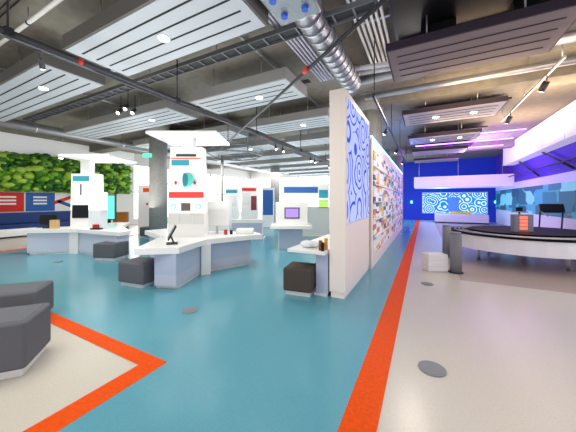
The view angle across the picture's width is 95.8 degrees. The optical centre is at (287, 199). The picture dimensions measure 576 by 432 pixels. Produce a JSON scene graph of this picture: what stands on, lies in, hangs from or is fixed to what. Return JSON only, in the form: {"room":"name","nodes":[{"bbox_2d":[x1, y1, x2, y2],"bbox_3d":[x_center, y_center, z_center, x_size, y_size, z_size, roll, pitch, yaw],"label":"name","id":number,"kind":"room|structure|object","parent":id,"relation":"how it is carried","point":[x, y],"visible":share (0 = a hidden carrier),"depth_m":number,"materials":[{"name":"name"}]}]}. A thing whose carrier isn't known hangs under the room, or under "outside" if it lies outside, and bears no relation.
{"room":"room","nodes":[
{"label":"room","id":0,"kind":"room"},
{"bbox_2d":[5,132,249,223],"bbox_3d":[-10.678,-0.750,16.588,0.300,4.700,28.100,0,0,28],"label":"wall","id":1,"kind":"structure","parent":0,"point":[142,161],"depth_m":17.72,"materials":[{"name":"white paint"}]},
{"bbox_2d":[0,192,129,212],"bbox_3d":[-11.971,0.105,13.710,0.075,0.970,7.200,0,0,28],"label":"banner","id":2,"kind":"object","parent":1,"relation":"attached to","point":[10,202],"visible":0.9,"depth_m":12.90,"materials":[{"name":"multicoloured paint"}]},
{"bbox_2d":[0,151,132,194],"bbox_3d":[-11.764,-1.318,13.566,0.575,2.014,7.314,0,0,28],"label":"wall","id":3,"kind":"structure","parent":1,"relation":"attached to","point":[36,172],"depth_m":12.91,"materials":[{"name":"green plant"}]},
{"bbox_2d":[0,132,133,166],"bbox_3d":[-13.308,-2.640,11.193,0.040,0.880,13.500,0,0,28],"label":"band","id":4,"kind":"object","parent":1,"relation":"attached to","point":[9,142],"visible":0.8,"depth_m":13.04,"materials":[{"name":"white paint"}]},
{"bbox_2d":[148,124,170,129],"bbox_3d":[-5.178,-2.875,10.382,0.957,0.450,0.957,0,0,28],"label":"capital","id":5,"kind":"object","parent":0,"point":[165,127],"depth_m":10.12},
{"bbox_2d":[0,36,324,164],"bbox_3d":[-4.390,-2.917,11.889,13.200,0.265,23.000,0,0,28],"label":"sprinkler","id":6,"kind":"object","parent":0,"point":[241,37],"depth_m":7.95,"materials":[{"name":"metal"}]},
{"bbox_2d":[134,166,250,218],"bbox_3d":[-7.103,-0.525,23.047,0.548,3.591,13.340,0,0,28],"label":"glazing","id":7,"kind":"object","parent":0,"point":[141,174],"depth_m":23.46,"materials":[{"name":"white glass"}]},
{"bbox_2d":[202,143,261,160],"bbox_3d":[-2.692,-2.593,12.500,2.740,1.015,2.749,0,0,28],"label":"ring","id":8,"kind":"object","parent":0,"point":[249,152],"depth_m":12.23,"materials":[{"name":"grey metal"}]},
{"bbox_2d":[0,215,575,431],"bbox_3d":[-0.975,1.695,11.513,21.600,0.210,27.500,0,0,28],"label":"floor","id":9,"kind":"structure","parent":0,"point":[254,356],"depth_m":2.80,"materials":[{"name":"teal rubber"}]},
{"bbox_2d":[0,226,36,238],"bbox_3d":[-11.737,1.387,11.218,0.500,0.425,1.200,0,0,28],"label":"table","id":10,"kind":"object","parent":9,"relation":"on","point":[3,235],"visible":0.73,"depth_m":11.00,"materials":[{"name":"white laminate"}]},
{"bbox_2d":[0,303,50,379],"bbox_3d":[-3.137,1.349,2.310,1.450,0.503,0.520,0,0,-22],"label":"ottoman","id":11,"kind":"object","parent":9,"relation":"on","point":[25,330],"visible":1,"depth_m":2.39,"materials":[{"name":"grey fabric"}]},
{"bbox_2d":[0,280,53,308],"bbox_3d":[-3.897,1.363,3.187,1.450,0.473,0.520,0,0,-22],"label":"ottoman","id":12,"kind":"object","parent":9,"relation":"on","point":[27,293],"visible":0.66,"depth_m":3.27,"materials":[{"name":"grey fabric"}]},
{"bbox_2d":[0,211,70,227],"bbox_3d":[-12.366,1.090,12.142,0.770,1.020,4.055,0,0,28],"label":"bench","id":13,"kind":"object","parent":9,"relation":"on","point":[14,219],"visible":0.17,"depth_m":12.34,"materials":[{"name":"blue fabric"}]},
{"bbox_2d":[6,154,136,260],"bbox_3d":[-5.868,0.135,8.103,3.629,2.930,3.234,0,0,28],"label":"kiosk","id":14,"kind":"object","parent":9,"relation":"on","point":[89,232],"visible":1,"depth_m":7.71,"materials":[{"name":"white plastic"}]},
{"bbox_2d":[108,195,116,222],"bbox_3d":[-7.329,0.689,10.650,0.631,1.827,0.400,0,0,0],"label":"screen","id":15,"kind":"object","parent":9,"relation":"on","point":[112,199],"visible":0.3,"depth_m":10.58,"materials":[{"name":"teal"}]},
{"bbox_2d":[113,212,131,235],"bbox_3d":[-7.355,1.059,11.450,0.716,1.082,0.500,0,0,0],"label":"cabinet","id":16,"kind":"object","parent":9,"relation":"on","point":[121,216],"depth_m":11.40,"materials":[{"name":"brown wood"}]},
{"bbox_2d":[135,185,148,234],"bbox_3d":[-6.623,0.457,12.175,0.720,2.286,0.550,0,0,0],"label":"stand","id":17,"kind":"object","parent":9,"relation":"on","point":[143,190],"visible":0.6,"depth_m":12.00,"materials":[{"name":"white paint"}]},
{"bbox_2d":[140,226,148,237],"bbox_3d":[-5.924,1.373,11.213,0.600,0.453,0.600,0,0,18],"label":"ottoman","id":18,"kind":"object","parent":9,"relation":"on","point":[142,229],"visible":0.28,"depth_m":10.96,"materials":[{"name":"grey"}]},
{"bbox_2d":[143,135,166,229],"bbox_3d":[-5.191,-0.750,10.322,0.668,4.700,0.792,0,0,13],"label":"column","id":19,"kind":"structure","parent":9,"relation":"on","point":[157,154],"depth_m":10.10,"materials":[{"name":"concrete"}]},
{"bbox_2d":[118,130,261,288],"bbox_3d":[-2.650,0.040,6.180,3.321,3.120,2.986,0,0,28],"label":"kiosk","id":20,"kind":"object","parent":9,"relation":"on","point":[184,251],"visible":1,"depth_m":5.96,"materials":[{"name":"white plastic"}]},
{"bbox_2d":[208,202,232,231],"bbox_3d":[-2.622,0.835,9.850,1.006,1.529,0.700,0,0,0],"label":"stand","id":21,"kind":"object","parent":9,"relation":"on","point":[229,227],"visible":0.14,"depth_m":9.60,"materials":[{"name":"white paint"}]},
{"bbox_2d":[221,155,223,200],"bbox_3d":[-3.411,-0.350,13.500,0.300,3.900,0.300,0,0,28],"label":"post","id":22,"kind":"object","parent":9,"relation":"on","point":[222,156],"visible":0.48,"depth_m":13.44,"materials":[{"name":"paint"}]},
{"bbox_2d":[225,188,238,218],"bbox_3d":[-3.151,0.473,14.675,0.845,2.254,0.550,0,0,0],"label":"stand","id":23,"kind":"object","parent":9,"relation":"on","point":[231,194],"visible":0.66,"depth_m":14.50,"materials":[{"name":"white paint"}]},
{"bbox_2d":[232,219,264,239],"bbox_3d":[-1.733,1.208,10.900,1.465,0.784,0.800,0,0,0],"label":"stand","id":24,"kind":"object","parent":9,"relation":"on","point":[257,224],"visible":0.52,"depth_m":10.60,"materials":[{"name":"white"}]},
{"bbox_2d":[241,186,258,218],"bbox_3d":[-1.938,0.455,13.175,0.945,2.290,0.550,0,0,0],"label":"stand","id":25,"kind":"object","parent":9,"relation":"on","point":[249,194],"visible":0.77,"depth_m":13.00,"materials":[{"name":"white paint"}]},
{"bbox_2d":[262,187,274,226],"bbox_3d":[-1.192,0.422,15.675,0.835,2.355,0.550,0,0,0],"label":"stand","id":26,"kind":"object","parent":9,"relation":"on","point":[267,192],"visible":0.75,"depth_m":15.49,"materials":[{"name":"white paint"}]},
{"bbox_2d":[271,165,279,222],"bbox_3d":[-0.913,-0.750,18.534,0.668,4.700,0.668,0,0,28],"label":"column","id":27,"kind":"structure","parent":9,"relation":"on","point":[275,170],"depth_m":18.23,"materials":[{"name":"concrete"}]},
{"bbox_2d":[270,202,311,248],"bbox_3d":[0.094,0.857,8.730,1.321,1.584,1.100,0,0,0],"label":"desk","id":28,"kind":"object","parent":9,"relation":"on","point":[291,217],"visible":0.93,"depth_m":8.40,"materials":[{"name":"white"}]},
{"bbox_2d":[283,261,315,296],"bbox_3d":[0.231,1.369,4.540,0.500,0.463,0.500,0,0,20],"label":"ottoman","id":29,"kind":"object","parent":9,"relation":"on","point":[299,278],"visible":0.84,"depth_m":4.33,"materials":[{"name":"brown"}]},
{"bbox_2d":[282,184,328,235],"bbox_3d":[0.774,0.448,11.675,2.199,2.304,0.550,0,0,0],"label":"display panel","id":30,"kind":"object","parent":9,"relation":"on","point":[316,195],"visible":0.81,"depth_m":11.50,"materials":[{"name":"white paint"}]},
{"bbox_2d":[287,234,328,255],"bbox_3d":[0.781,0.774,5.279,0.690,0.248,2.120,0,0,28],"label":"desk","id":31,"kind":"object","parent":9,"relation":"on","point":[318,246],"visible":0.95,"depth_m":4.46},
{"bbox_2d":[314,254,330,296],"bbox_3d":[0.973,1.250,5.162,0.240,0.700,1.870,0,0,28],"label":"pedestal","id":32,"kind":"object","parent":9,"relation":"on","point":[322,262],"depth_m":4.35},
{"bbox_2d":[329,88,368,298],"bbox_3d":[1.288,-0.100,5.138,0.280,3.400,2.080,0,0,28],"label":"wall","id":33,"kind":"structure","parent":9,"relation":"on","point":[348,125],"depth_m":4.28,"materials":[{"name":"white paint"}]},
{"bbox_2d":[368,137,369,268],"bbox_3d":[2.136,0.075,6.791,0.280,3.050,1.585,0,0,28],"label":"wall","id":34,"kind":"structure","parent":9,"relation":"on","point":[369,137],"depth_m":6.03,"materials":[{"name":"white paint"}]},
{"bbox_2d":[362,109,381,146],"bbox_3d":[2.498,-0.750,7.947,0.728,4.700,0.728,0,0,28],"label":"column","id":35,"kind":"structure","parent":9,"relation":"on","point":[373,116],"depth_m":7.61,"materials":[{"name":"concrete"}]},
{"bbox_2d":[353,91,383,111],"bbox_3d":[2.498,-2.875,7.947,1.044,0.450,1.044,0,0,28],"label":"capital","id":36,"kind":"object","parent":35,"relation":"attached to","point":[359,99],"depth_m":7.60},
{"bbox_2d":[370,135,402,268],"bbox_3d":[4.190,0.055,10.287,0.090,3.090,9.685,0,0,28],"label":"wall","id":37,"kind":"structure","parent":9,"relation":"on","point":[386,185],"depth_m":7.42,"materials":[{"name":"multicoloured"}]},
{"bbox_2d":[391,156,402,226],"bbox_3d":[6.670,-0.750,15.922,0.728,4.700,0.728,0,0,28],"label":"column","id":38,"kind":"structure","parent":9,"relation":"on","point":[397,160],"depth_m":15.63,"materials":[{"name":"concrete"}]},
{"bbox_2d":[388,148,405,156],"bbox_3d":[6.670,-2.875,15.922,1.044,0.450,1.044,0,0,28],"label":"capital","id":39,"kind":"object","parent":38,"relation":"attached to","point":[391,151],"depth_m":15.58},
{"bbox_2d":[421,252,448,271],"bbox_3d":[3.349,1.405,5.938,0.450,0.390,0.310,0,0,0],"label":"block","id":40,"kind":"object","parent":9,"relation":"on","point":[431,261],"visible":1,"depth_m":5.79,"materials":[{"name":"white paint"}]},
{"bbox_2d":[442,225,450,257],"bbox_3d":[4.497,1.154,7.363,0.266,0.892,0.266,0,0,28],"label":"bollard","id":41,"kind":"object","parent":9,"relation":"on","point":[446,229],"visible":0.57,"depth_m":7.28,"materials":[{"name":"grey metal"}]},
{"bbox_2d":[448,231,463,273],"bbox_3d":[3.703,1.153,5.738,0.290,0.894,0.290,0,0,28],"label":"bollard","id":42,"kind":"object","parent":9,"relation":"on","point":[455,237],"visible":1,"depth_m":5.64,"materials":[{"name":"grey metal"}]},
{"bbox_2d":[435,212,488,224],"bbox_3d":[11.856,1.212,17.893,3.053,0.775,0.700,0,0,28],"label":"counter","id":43,"kind":"object","parent":9,"relation":"on","point":[453,217],"depth_m":17.59,"materials":[{"name":"white laminate"}]},
{"bbox_2d":[451,214,575,271],"bbox_3d":[6.400,0.983,6.950,3.553,1.235,3.384,0,0,28],"label":"table","id":44,"kind":"object","parent":9,"relation":"on","point":[520,238],"visible":0.98,"depth_m":6.10,"materials":[{"name":"white"}]},
{"bbox_2d":[538,204,572,228],"bbox_3d":[9.197,0.869,8.845,0.700,1.463,1.700,0,0,28],"label":"display stand","id":45,"kind":"object","parent":9,"relation":"on","point":[543,208],"visible":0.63,"depth_m":9.27,"materials":[{"name":"black metal"}]},
{"bbox_2d":[0,0,575,175],"bbox_3d":[1.552,-2.735,13.323,13.200,0.730,21.050,0,0,28],"label":"ceiling panels","id":46,"kind":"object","parent":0,"point":[128,38],"depth_m":4.72,"materials":[{"name":"white metal"}]},
{"bbox_2d":[0,112,282,174],"bbox_3d":[-6.407,-2.730,14.073,0.360,0.720,25.000,0,0,28],"label":"duct","id":47,"kind":"object","parent":46,"relation":"hanging from","point":[16,124],"depth_m":10.25,"materials":[{"name":"silver metal"}]},
{"bbox_2d":[0,0,328,161],"bbox_3d":[-0.886,-2.525,7.799,0.100,1.150,19.000,0,0,28],"label":"pipe","id":48,"kind":"object","parent":46,"relation":"hanging from","point":[5,29],"depth_m":4.15,"materials":[{"name":"black metal"}]},
{"bbox_2d":[23,0,376,139],"bbox_3d":[-2.651,-2.890,8.525,11.400,0.420,5.390,0,0,28],"label":"trays","id":49,"kind":"object","parent":46,"relation":"hanging from","point":[356,9],"depth_m":4.90,"materials":[{"name":"grey metal"}]},
{"bbox_2d":[0,32,566,166],"bbox_3d":[1.771,-2.374,7.538,8.559,1.452,15.000,0,0,28],"label":"track lights","id":50,"kind":"object","parent":46,"relation":"hanging from","point":[544,85],"depth_m":5.46},
{"bbox_2d":[227,0,386,142],"bbox_3d":[0.301,-2.385,3.292,7.689,1.430,5.797,0,0,28],"label":"conduit","id":51,"kind":"object","parent":46,"relation":"hanging from","point":[380,2],"depth_m":3.00,"materials":[{"name":"black metal"}]},
{"bbox_2d":[260,0,360,92],"bbox_3d":[-0.567,-2.770,2.152,0.620,0.680,9.289,0,0,28],"label":"spiral duct","id":52,"kind":"object","parent":46,"relation":"hanging from","point":[308,15],"depth_m":3.95,"materials":[{"name":"silver metal"}]},
{"bbox_2d":[268,0,390,81],"bbox_3d":[0.012,-2.931,1.996,3.648,0.338,9.548,0,0,28],"label":"ceiling panels","id":53,"kind":"object","parent":46,"relation":"hanging from","point":[380,67],"depth_m":4.98,"materials":[{"name":"white metal"}]},
{"bbox_2d":[360,31,575,100],"bbox_3d":[4.307,-2.920,5.466,5.465,0.340,1.280,0,0,28],"label":"duct","id":54,"kind":"object","parent":46,"relation":"hanging from","point":[570,37],"depth_m":5.94,"materials":[{"name":"silver metal"}]},
{"bbox_2d":[0,0,575,171],"bbox_3d":[-0.975,-3.250,11.513,22.200,0.300,28.100,0,0,28],"label":"ceiling","id":55,"kind":"structure","parent":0,"point":[49,29],"depth_m":7.04,"materials":[{"name":"grey"}]},
{"bbox_2d":[0,0,575,148],"bbox_3d":[-1.010,-2.906,10.960,20.050,0.331,16.513,0,0,28],"label":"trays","id":56,"kind":"object","parent":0,"point":[408,16],"depth_m":4.06,"materials":[{"name":"metal"}]},
{"bbox_2d":[251,176,328,211],"bbox_3d":[2.734,-0.525,25.249,15.440,3.550,0.220,0,0,28],"label":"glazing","id":57,"kind":"object","parent":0,"point":[261,183],"depth_m":26.80,"materials":[{"name":"white glass"}]},
{"bbox_2d":[89,64,575,169],"bbox_3d":[-1.693,-2.925,10.140,21.600,0.350,19.000,0,0,28],"label":"ceiling beams","id":58,"kind":"structure","parent":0,"point":[564,74],"depth_m":6.98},
{"bbox_2d":[250,157,495,221],"bbox_3d":[5.468,-0.750,23.830,22.200,4.700,0.300,0,0,28],"label":"wall","id":59,"kind":"structure","parent":0,"point":[472,166],"depth_m":20.55,"materials":[{"name":"blue paint"}]},
{"bbox_2d":[410,192,495,213],"bbox_3d":[12.497,0.229,19.928,5.654,1.647,0.100,0,0,28],"label":"wall far graphic","id":60,"kind":"object","parent":59,"relation":"attached to","point":[432,202],"depth_m":19.79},
{"bbox_2d":[414,150,513,188],"bbox_3d":[11.231,-1.961,17.148,5.192,2.278,2.200,0,0,28],"label":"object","id":61,"kind":"structure","parent":0,"point":[492,180],"depth_m":16.12,"materials":[{"name":"white plastic"}]},
{"bbox_2d":[511,207,527,213],"bbox_3d":[8.537,0.938,9.416,0.500,1.325,1.100,0,0,28],"label":"monitor","id":62,"kind":"object","parent":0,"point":[518,209],"visible":0.27,"depth_m":9.85,"materials":[{"name":"black plastic"}]},
{"bbox_2d":[496,170,575,229],"bbox_3d":[10.867,0.300,10.905,0.050,2.600,17.400,0,0,28],"label":"wall","id":63,"kind":"structure","parent":0,"point":[560,188],"depth_m":11.36,"materials":[{"name":"blue"}]},
{"bbox_2d":[496,142,575,181],"bbox_3d":[8.728,-0.750,6.438,0.300,4.700,28.100,0,0,28],"label":"wall","id":64,"kind":"structure","parent":0,"point":[566,152],"depth_m":11.29,"materials":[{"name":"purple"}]},
{"bbox_2d":[503,100,575,176],"bbox_3d":[7.398,-2.036,4.764,0.505,2.048,23.300,0,0,28],"label":"fascia","id":65,"kind":"object","parent":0,"point":[558,130],"depth_m":9.98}
]}

